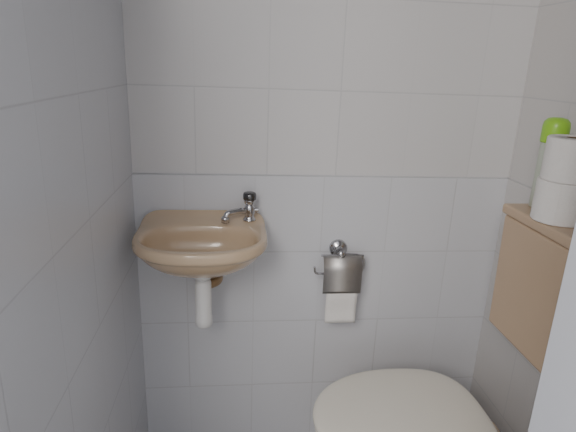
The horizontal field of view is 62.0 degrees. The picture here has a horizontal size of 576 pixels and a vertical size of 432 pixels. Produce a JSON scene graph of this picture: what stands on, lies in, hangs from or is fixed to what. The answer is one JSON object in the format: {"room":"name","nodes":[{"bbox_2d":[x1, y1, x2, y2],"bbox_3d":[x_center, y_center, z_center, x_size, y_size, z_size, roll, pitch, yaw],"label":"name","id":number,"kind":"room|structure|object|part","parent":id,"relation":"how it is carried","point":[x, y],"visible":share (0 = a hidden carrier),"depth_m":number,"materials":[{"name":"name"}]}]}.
{"room":"bathroom","nodes":[
{"label":"bathroom","id":0,"kind":"room"},
{"bbox_2d":[0,0,147,431],"bbox_3d":[-0.455,-0.223,0.852,0.120,2.420,0.982,0,18,-6],"label":"wall","id":1,"kind":"structure","parent":0,"point":[72,358],"depth_m":0.86,"materials":[{"name":"tile"}]},
{"bbox_2d":[122,0,539,431],"bbox_3d":[0.124,-0.384,1.431,1.395,2.420,0.120,0,18,-6],"label":"wall","id":2,"kind":"structure","parent":0,"point":[386,129],"depth_m":1.46,"materials":[{"name":"tile"}]},
{"bbox_2d":[131,210,267,277],"bbox_3d":[-0.238,0.088,1.316,0.362,0.127,0.310,0,18,-6],"label":"basin","id":3,"kind":"object","parent":2,"relation":"attached to","point":[178,243],"visible":1,"depth_m":1.36,"materials":[{"name":"beige ceramic"}]},
{"bbox_2d":[195,276,222,328],"bbox_3d":[-0.222,0.209,1.423,0.071,0.170,0.201,5,18,8],"label":"trap","id":4,"kind":"object","parent":3,"relation":"attached to","point":[203,293],"visible":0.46,"depth_m":1.34,"materials":[{"name":"white plastic"}]},
{"bbox_2d":[195,280,211,328],"bbox_3d":[-0.239,0.242,1.355,0.049,0.146,0.049,0,18,-6],"label":"pipe","id":5,"kind":"object","parent":4,"relation":"on","point":[203,293],"depth_m":1.34,"materials":[{"name":"white plastic"}]},
{"bbox_2d":[210,276,222,287],"bbox_3d":[-0.212,0.173,1.415,0.053,0.028,0.180,4,18,6],"label":"outlet","id":6,"kind":"object","parent":4,"relation":"attached to","point":[214,282],"depth_m":1.36,"materials":[{"name":"gold metal"}]},
{"bbox_2d":[221,191,257,223],"bbox_3d":[-0.138,-0.024,1.385,0.114,0.086,0.039,-11,22,-35],"label":"tap","id":7,"kind":"object","parent":3,"relation":"on","point":[249,197],"visible":1,"depth_m":1.39,"materials":[{"name":"silver metal"}]},
{"bbox_3d":[-0.149,-0.005,1.388,0.086,0.036,0.018,-8,20,-29],"label":"spout","id":8,"kind":"part","parent":7,"relation":"part of","materials":[{"name":"silver metal"}]},
{"bbox_3d":[-0.112,-0.043,1.399,0.037,0.021,0.037,0,18,-6],"label":"handle","id":9,"kind":"part","parent":7,"relation":"part of","materials":[{"name":"silver metal"}]},
{"bbox_2d":[313,239,364,322],"bbox_3d":[0.156,0.207,1.519,0.164,0.255,0.077,0,18,-6],"label":"toilet roll holder","id":10,"kind":"object","parent":2,"relation":"attached to","point":[342,278],"visible":1,"depth_m":1.49,"materials":[{"name":"silver metal"}]},
{"bbox_3d":[0.160,0.149,1.487,0.164,0.073,0.011,0,18,-6],"label":"roll arm","id":11,"kind":"part","parent":10,"relation":"part of","materials":[{"name":"silver metal"}]},
{"bbox_2d":[470,0,575,431],"bbox_3d":[0.813,-0.218,0.989,0.120,2.420,0.982,0,18,-6],"label":"wall","id":12,"kind":"structure","parent":0,"point":[505,383],"depth_m":1.42,"materials":[{"name":"tile"}]},
{"bbox_2d":[489,203,573,372],"bbox_3d":[0.651,0.332,1.166,0.157,0.637,0.416,0,18,-6],"label":"toilet cistern","id":13,"kind":"object","parent":12,"relation":"attached to","point":[533,255],"depth_m":1.16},
{"bbox_2d":[528,117,570,206],"bbox_3d":[0.652,-0.131,1.197,0.062,0.228,0.062,6,18,11],"label":"can","id":14,"kind":"object","parent":13,"relation":"on","point":[553,125],"visible":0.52,"depth_m":1.16,"materials":[{"name":"plastic"}]},
{"bbox_2d":[530,176,575,227],"bbox_3d":[0.632,-0.036,1.109,0.115,0.097,0.115,0,18,-6],"label":"toilet roll","id":15,"kind":"object","parent":13,"relation":"on","point":[553,204],"visible":0.76,"depth_m":1.07,"materials":[{"name":"paper"}]},
{"bbox_2d":[539,134,575,185],"bbox_3d":[0.639,-0.128,1.077,0.115,0.097,0.116,0,18,-6],"label":"toilet roll","id":16,"kind":"object","parent":15,"relation":"on","point":[558,165],"visible":1,"depth_m":1.05,"materials":[{"name":"paper"}]},
{"bbox_3d":[0.129,0.954,1.347,1.395,0.080,1.090,0,18,-6],"label":"floor","id":17,"kind":"structure","parent":0,"visible":0},
{"bbox_2d":[313,368,499,431],"bbox_3d":[0.315,0.709,1.302,0.519,0.428,0.395,0,18,-6],"label":"toilet","id":18,"kind":"object","parent":17,"relation":"on","point":[400,399],"visible":1,"depth_m":1.26,"materials":[{"name":"white plastic"}]},
{"bbox_3d":[0.292,0.517,1.239,0.460,0.026,0.396,0,18,-6],"label":"lid","id":19,"kind":"part","parent":18,"relation":"part of","materials":[{"name":"white plastic"}]},
{"bbox_3d":[0.282,-0.090,0.518,1.275,2.420,0.120,0,18,-6],"label":"wall","id":20,"kind":"structure","parent":0,"visible":0},
{"bbox_2d":[528,222,575,431],"bbox_3d":[0.047,0.088,0.543,0.814,2.050,0.146,0,18,-6],"label":"trim","id":21,"kind":"structure","parent":20,"relation":"attached to","point":[554,409],"depth_m":0.65,"materials":[{"name":"white paint"}]}
]}

